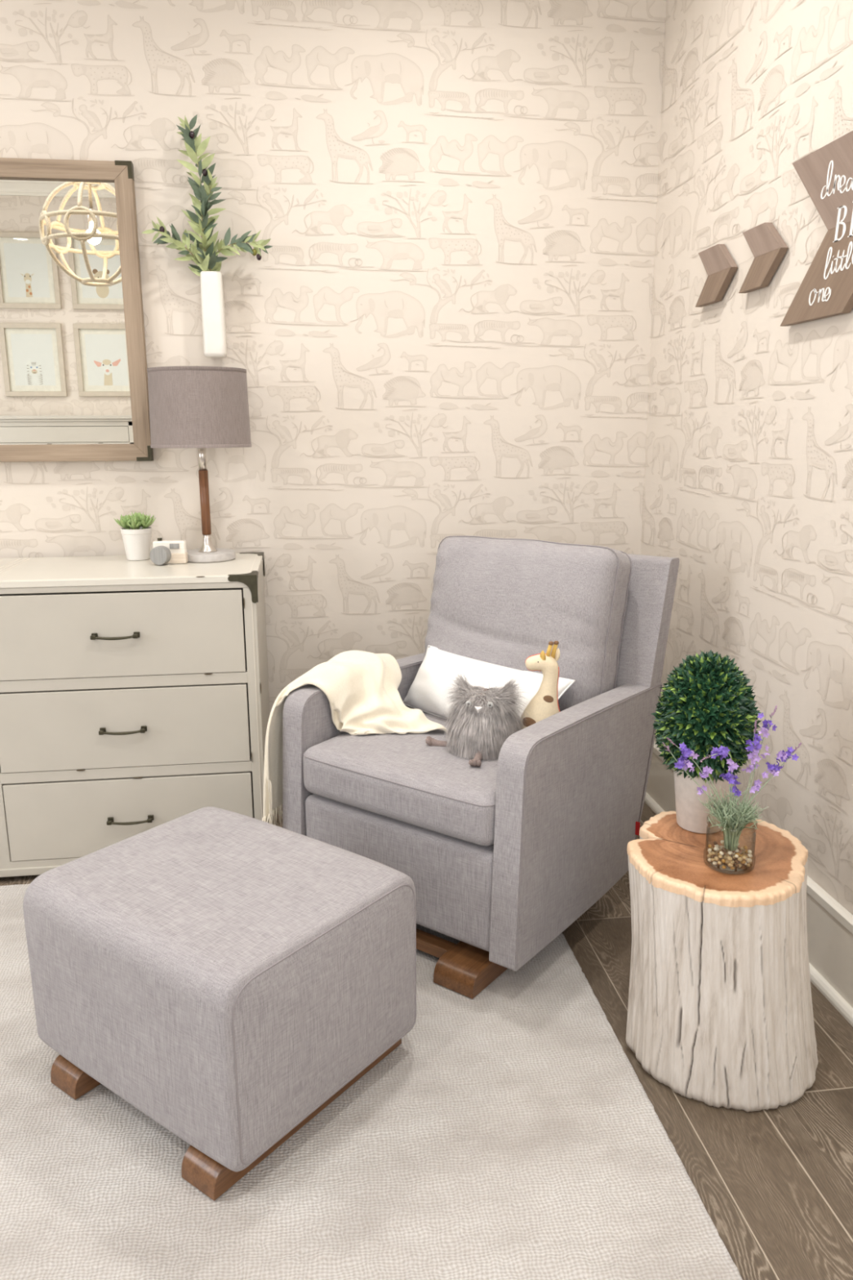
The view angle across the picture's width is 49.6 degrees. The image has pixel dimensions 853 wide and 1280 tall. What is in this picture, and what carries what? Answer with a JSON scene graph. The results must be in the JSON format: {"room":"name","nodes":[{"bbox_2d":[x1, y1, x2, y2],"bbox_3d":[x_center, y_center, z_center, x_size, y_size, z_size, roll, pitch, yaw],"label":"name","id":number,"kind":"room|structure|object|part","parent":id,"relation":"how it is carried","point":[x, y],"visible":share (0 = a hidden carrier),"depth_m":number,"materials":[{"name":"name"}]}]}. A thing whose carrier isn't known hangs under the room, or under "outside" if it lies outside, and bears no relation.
{"room":"bedroom","nodes":[
{"label":"bedroom","id":0,"kind":"room"},
{"bbox_2d":[0,0,666,712],"bbox_3d":[-0.786,-0.915,3.191,3.200,3.166,0.102,-2,13,-7],"label":"wall","id":1,"kind":"structure","parent":0,"point":[443,330],"depth_m":3.16,"materials":[{"name":"paper"}]},
{"bbox_2d":[0,157,153,462],"bbox_3d":[-1.395,-1.057,3.002,0.917,0.939,0.040,-2,13,-7],"label":"wall mirror","id":2,"kind":"object","parent":1,"relation":"attached to","point":[73,375],"visible":0.96,"depth_m":3.03,"materials":[{"name":"brown wood"}]},
{"bbox_3d":[-1.397,-1.486,2.906,0.912,0.056,0.039,-2,13,-7],"label":"frame rail","id":3,"kind":"part","parent":2,"relation":"part of","materials":[{"name":"brown wood"}]},
{"bbox_3d":[-1.393,-0.628,3.100,0.912,0.056,0.039,-2,13,-7],"label":"frame rail","id":4,"kind":"part","parent":2,"relation":"part of","materials":[{"name":"brown wood"}]},
{"bbox_3d":[-0.970,-1.072,3.057,0.056,0.934,0.039,-2,13,-7],"label":"frame rail","id":5,"kind":"part","parent":2,"relation":"part of","materials":[{"name":"brown wood"}]},
{"bbox_2d":[200,271,226,358],"bbox_3d":[-0.708,-1.077,3.062,0.074,0.268,0.073,-2,13,-7],"label":"vase","id":6,"kind":"object","parent":1,"relation":"attached to","point":[213,318],"visible":1,"depth_m":3.03,"materials":[{"name":"white ceramic"}]},
{"bbox_2d":[141,217,208,275],"bbox_3d":[-0.808,-1.240,2.992,0.216,0.245,0.097,-2,13,-7],"label":"branch","id":7,"kind":"object","parent":6,"relation":"in","point":[175,243],"visible":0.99,"depth_m":2.98,"materials":[{"name":"green plant"}]},
{"bbox_2d":[176,115,219,272],"bbox_3d":[-0.732,-1.393,2.970,0.124,0.553,0.142,-2,13,-7],"label":"branch","id":8,"kind":"object","parent":6,"relation":"in","point":[194,148],"visible":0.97,"depth_m":2.94,"materials":[{"name":"green plant"}]},
{"bbox_2d":[181,168,226,271],"bbox_3d":[-0.707,-1.312,2.992,0.132,0.385,0.106,3,13,13],"label":"branch","id":9,"kind":"object","parent":6,"relation":"in","point":[203,194],"visible":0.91,"depth_m":2.96,"materials":[{"name":"green plant"}]},
{"bbox_2d":[202,226,272,271],"bbox_3d":[-0.620,-1.230,3.001,0.243,0.219,0.102,-2,13,-7],"label":"branch","id":10,"kind":"object","parent":6,"relation":"in","point":[239,243],"visible":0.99,"depth_m":2.98,"materials":[{"name":"green plant"}]},
{"bbox_2d":[0,801,852,1279],"bbox_3d":[-1.161,1.076,1.523,4.700,0.060,4.100,-2,13,-7],"label":"floor","id":11,"kind":"structure","parent":0,"point":[775,1185],"depth_m":1.78,"materials":[{"name":"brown wood"}]},
{"bbox_2d":[0,551,271,877],"bbox_3d":[-1.337,0.236,2.979,1.620,0.938,0.565,-2,13,-7],"label":"dresser","id":12,"kind":"object","parent":11,"relation":"on","point":[135,696],"visible":0.98,"depth_m":2.78,"materials":[{"name":"beige paint"}]},
{"bbox_3d":[-0.914,-0.011,2.705,0.137,0.017,0.032,-2,13,-7],"label":"handle","id":13,"kind":"part","parent":12,"relation":"part of","materials":[{"name":"brown metal"}]},
{"bbox_3d":[-0.913,0.273,2.769,0.137,0.017,0.032,-2,13,-7],"label":"handle","id":14,"kind":"part","parent":12,"relation":"part of","materials":[{"name":"brown metal"}]},
{"bbox_3d":[-0.915,-0.016,2.731,0.736,0.251,0.022,-2,13,-7],"label":"drawer","id":15,"kind":"part","parent":12,"relation":"part of","materials":[{"name":"beige paint"}]},
{"bbox_3d":[-0.914,0.266,2.795,0.736,0.245,0.022,-2,13,-7],"label":"drawer","id":16,"kind":"part","parent":12,"relation":"part of","materials":[{"name":"beige paint"}]},
{"bbox_3d":[-0.912,0.545,2.858,0.736,0.247,0.022,-2,13,-7],"label":"drawer","id":17,"kind":"part","parent":12,"relation":"part of","materials":[{"name":"beige paint"}]},
{"bbox_3d":[-0.911,0.555,2.833,0.137,0.017,0.032,-2,13,-7],"label":"handle","id":18,"kind":"part","parent":12,"relation":"part of","materials":[{"name":"brown metal"}]},
{"bbox_2d":[114,511,155,560],"bbox_3d":[-0.961,-0.346,3.064,0.120,0.158,0.123,9,16,36],"label":"potted succulent","id":19,"kind":"object","parent":12,"relation":"on","point":[135,532],"visible":1,"depth_m":3.04,"materials":[{"name":"ceramic"}]},
{"bbox_2d":[120,526,151,560],"bbox_3d":[-0.966,-0.322,3.078,0.101,0.104,0.101,-2,13,-7],"label":"pot","id":20,"kind":"object","parent":19,"relation":"attached to","point":[136,540],"depth_m":3.05,"materials":[{"name":"white ceramic"}]},
{"bbox_2d":[149,537,187,564],"bbox_3d":[-0.828,-0.284,2.956,0.109,0.083,0.069,-1,13,-2],"label":"camera","id":21,"kind":"object","parent":12,"relation":"on","point":[162,552],"visible":1,"depth_m":2.95,"materials":[{"name":"white paint"}]},
{"bbox_2d":[146,365,251,562],"bbox_3d":[-0.731,-0.573,3.012,0.319,0.622,0.319,-2,13,-7],"label":"table lamp","id":22,"kind":"object","parent":12,"relation":"on","point":[201,408],"visible":0.92,"depth_m":2.85,"materials":[{"name":"fabric"}]},
{"bbox_3d":[-0.732,-0.746,2.973,0.319,0.244,0.319,-2,13,-7],"label":"lamp shade","id":23,"kind":"part","parent":22,"relation":"part of","materials":[{"name":"grey fabric"}]},
{"bbox_3d":[-0.732,-0.656,2.993,0.027,0.208,0.027,-2,13,-7],"label":"stem","id":24,"kind":"part","parent":22,"relation":"part of","materials":[{"name":"silver metal"}]},
{"bbox_3d":[-0.730,-0.453,3.039,0.030,0.208,0.030,-2,13,-7],"label":"stem","id":25,"kind":"part","parent":22,"relation":"part of","materials":[{"name":"brown wood"}]},
{"bbox_2d":[0,884,742,1279],"bbox_3d":[-1.137,1.077,1.360,3.308,0.010,2.979,-2,13,-7],"label":"area rug","id":26,"kind":"object","parent":11,"relation":"on","point":[511,1133],"visible":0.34,"depth_m":1.71,"materials":[{"name":"white carpet"}]},
{"bbox_2d":[22,806,416,1200],"bbox_3d":[-0.433,0.701,1.972,0.657,0.442,0.555,9,16,36],"label":"ottoman","id":27,"kind":"object","parent":26,"relation":"on","point":[227,975],"visible":1,"depth_m":1.77,"materials":[{"name":"grey fabric"}]},
{"bbox_2d":[282,535,679,999],"bbox_3d":[0.157,0.247,2.643,0.786,1.024,0.930,9,16,36],"label":"armchair","id":28,"kind":"object","parent":26,"relation":"on","point":[501,855],"visible":0.75,"depth_m":2.46,"materials":[{"name":"grey fabric"}]},
{"bbox_3d":[-0.141,0.352,2.865,0.072,0.558,0.807,9,16,36],"label":"arm","id":29,"kind":"part","parent":28,"relation":"part of","materials":[{"name":"grey fabric"}]},
{"bbox_2d":[262,650,447,825],"bbox_3d":[-0.211,0.285,2.703,0.540,0.510,0.335,-1,13,-4],"label":"throw blanket","id":30,"kind":"object","parent":28,"relation":"on","point":[360,687],"visible":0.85,"depth_m":2.58,"materials":[{"name":"white fabric"}]},
{"bbox_3d":[0.088,0.546,2.623,0.632,0.265,0.600,9,16,36],"label":"seat","id":31,"kind":"part","parent":28,"relation":"part of","materials":[{"name":"grey fabric"}]},
{"bbox_2d":[302,707,497,845],"bbox_3d":[0.086,0.335,2.573,0.622,0.153,0.640,9,16,36],"label":"seat cushion","id":32,"kind":"object","parent":28,"relation":"on","point":[401,781],"depth_m":2.34,"materials":[{"name":"grey fabric"}]},
{"bbox_3d":[0.077,0.737,2.650,0.372,0.032,0.525,9,16,36],"label":"cross rail","id":33,"kind":"part","parent":28,"relation":"part of","materials":[{"name":"brown wood"}]},
{"bbox_2d":[426,672,530,766],"bbox_3d":[0.149,0.185,2.427,0.234,0.225,0.239,-9,15,-33],"label":"creature","id":34,"kind":"object","parent":28,"relation":"on","point":[482,719],"visible":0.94,"depth_m":2.37,"materials":[{"name":"grey fabric"}]},
{"bbox_2d":[403,644,575,719],"bbox_3d":[0.143,0.150,2.661,0.551,0.178,0.183,11,17,40],"label":"lumbar pillow","id":35,"kind":"object","parent":28,"relation":"on","point":[437,668],"visible":0.54,"depth_m":2.67,"materials":[{"name":"white fabric"}]},
{"bbox_2d":[422,537,630,711],"bbox_3d":[0.278,-0.042,2.775,0.623,0.514,0.275,9,16,36],"label":"cushion","id":36,"kind":"object","parent":28,"relation":"on","point":[502,602],"depth_m":2.64,"materials":[{"name":"grey fabric"}]},
{"bbox_2d":[517,640,559,729],"bbox_3d":[0.304,0.145,2.418,0.129,0.297,0.080,4,13,17],"label":"giraffe","id":37,"kind":"object","parent":28,"relation":"on","point":[544,704],"visible":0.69,"depth_m":2.39,"materials":[{"name":"beige fabric"}]},
{"bbox_3d":[0.420,0.442,2.455,0.072,0.558,0.807,9,16,36],"label":"arm","id":38,"kind":"part","parent":28,"relation":"part of","materials":[{"name":"grey fabric"}]},
{"bbox_2d":[626,810,818,1111],"bbox_3d":[0.656,0.681,2.044,0.427,0.460,0.476,-2,13,-7],"label":"table","id":39,"kind":"object","parent":11,"relation":"on","point":[720,1008],"visible":0.89,"depth_m":1.87,"materials":[{"name":"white wood"}]},
{"bbox_2d":[650,649,762,833],"bbox_3d":[0.623,0.224,2.067,0.238,0.420,0.240,-2,13,-7],"label":"potted topiary","id":40,"kind":"object","parent":39,"relation":"on","point":[707,703],"visible":0.84,"depth_m":2.00,"materials":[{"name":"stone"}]},
{"bbox_2d":[673,768,731,833],"bbox_3d":[0.631,0.355,2.112,0.137,0.144,0.137,-2,13,-7],"label":"pot","id":41,"kind":"object","parent":40,"relation":"attached to","point":[691,816],"depth_m":2.07,"materials":[{"name":"ceramic"}]},
{"bbox_2d":[662,705,801,874],"bbox_3d":[0.620,0.303,1.889,0.279,0.345,0.131,-7,14,-27],"label":"potted flowers","id":42,"kind":"object","parent":39,"relation":"on","point":[733,821],"visible":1,"depth_m":1.89,"materials":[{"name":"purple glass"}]},
{"bbox_3d":[0.562,0.318,1.884,0.151,0.203,0.006,-2,13,-9],"label":"flower stem","id":43,"kind":"part","parent":42,"relation":"part of","materials":[{"name":"purple plant"}]},
{"bbox_3d":[0.567,0.311,1.883,0.141,0.216,0.006,-2,13,-9],"label":"flower stem","id":44,"kind":"part","parent":42,"relation":"part of","materials":[{"name":"purple plant"}]},
{"bbox_3d":[0.603,0.340,1.895,0.068,0.153,0.005,-3,13,-12],"label":"flower stem","id":45,"kind":"part","parent":42,"relation":"part of","materials":[{"name":"green plant"}]},
{"bbox_3d":[0.603,0.320,1.889,0.068,0.194,0.013,-2,13,-7],"label":"flower stem","id":46,"kind":"part","parent":42,"relation":"part of","materials":[{"name":"plant"}]},
{"bbox_3d":[0.628,0.346,1.900,0.020,0.138,0.004,-6,14,-25],"label":"flower stem","id":47,"kind":"part","parent":42,"relation":"part of","materials":[{"name":"green plant"}]},
{"bbox_3d":[0.633,0.421,1.922,0.103,0.100,0.103,-2,13,-7],"label":"glass","id":48,"kind":"part","parent":42,"relation":"part of","materials":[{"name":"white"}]},
{"bbox_3d":[0.653,0.299,1.895,0.038,0.232,0.012,-4,13,-16],"label":"flower stem","id":49,"kind":"part","parent":42,"relation":"part of","materials":[{"name":"purple plant"}]},
{"bbox_3d":[0.667,0.283,1.892,0.068,0.266,0.008,-2,13,-7],"label":"flower stem","id":50,"kind":"part","parent":42,"relation":"part of","materials":[{"name":"purple plant"}]},
{"bbox_3d":[0.694,0.320,1.904,0.122,0.187,0.008,-2,13,-7],"label":"flower stem","id":51,"kind":"part","parent":42,"relation":"part of","materials":[{"name":"purple plant"}]},
{"bbox_2d":[522,716,536,726],"bbox_3d":[0.268,0.215,2.412,0.042,0.025,0.007,9,16,36],"label":"spot","id":52,"kind":"object","parent":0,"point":[528,722],"depth_m":2.41,"materials":[{"name":"brown fabric"}]},
{"bbox_2d":[543,695,553,702],"bbox_3d":[0.317,0.153,2.392,0.027,0.019,0.005,0,13,2],"label":"spot","id":53,"kind":"object","parent":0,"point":[547,699],"depth_m":2.39,"materials":[{"name":"brown fabric"}]},
{"bbox_2d":[640,0,852,915],"bbox_3d":[1.006,-0.710,2.239,0.102,3.166,2.300,-2,13,-7],"label":"wall","id":54,"kind":"structure","parent":0,"point":[748,473],"depth_m":2.53,"materials":[{"name":"paper"}]},
{"bbox_2d":[695,244,737,306],"bbox_3d":[0.865,-1.090,2.744,0.026,0.158,0.237,-2,13,-7],"label":"chevron sign","id":55,"kind":"object","parent":54,"relation":"attached to","point":[719,264],"visible":1,"depth_m":2.73,"materials":[{"name":"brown wood"}]},
{"bbox_2d":[644,741,852,1026],"bbox_3d":[1.050,0.860,1.772,0.036,0.228,3.900,-2,13,-7],"label":"baseboard","id":56,"kind":"structure","parent":54,"relation":"attached to","point":[829,924],"depth_m":2.27,"materials":[{"name":"paint"}]},
{"bbox_2d":[738,222,788,293],"bbox_3d":[0.903,-1.027,2.465,0.026,0.159,0.225,-2,13,-7],"label":"chevron sign","id":57,"kind":"object","parent":54,"relation":"attached to","point":[768,248],"visible":1,"depth_m":2.45,"materials":[{"name":"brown wood"}]},
{"bbox_2d":[780,130,852,326],"bbox_3d":[0.951,-0.943,2.102,0.026,0.384,0.474,-2,13,-7],"label":"chevron sign","id":58,"kind":"object","parent":54,"relation":"attached to","point":[825,291],"visible":1,"depth_m":2.13,"materials":[{"name":"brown wood"}]}
]}

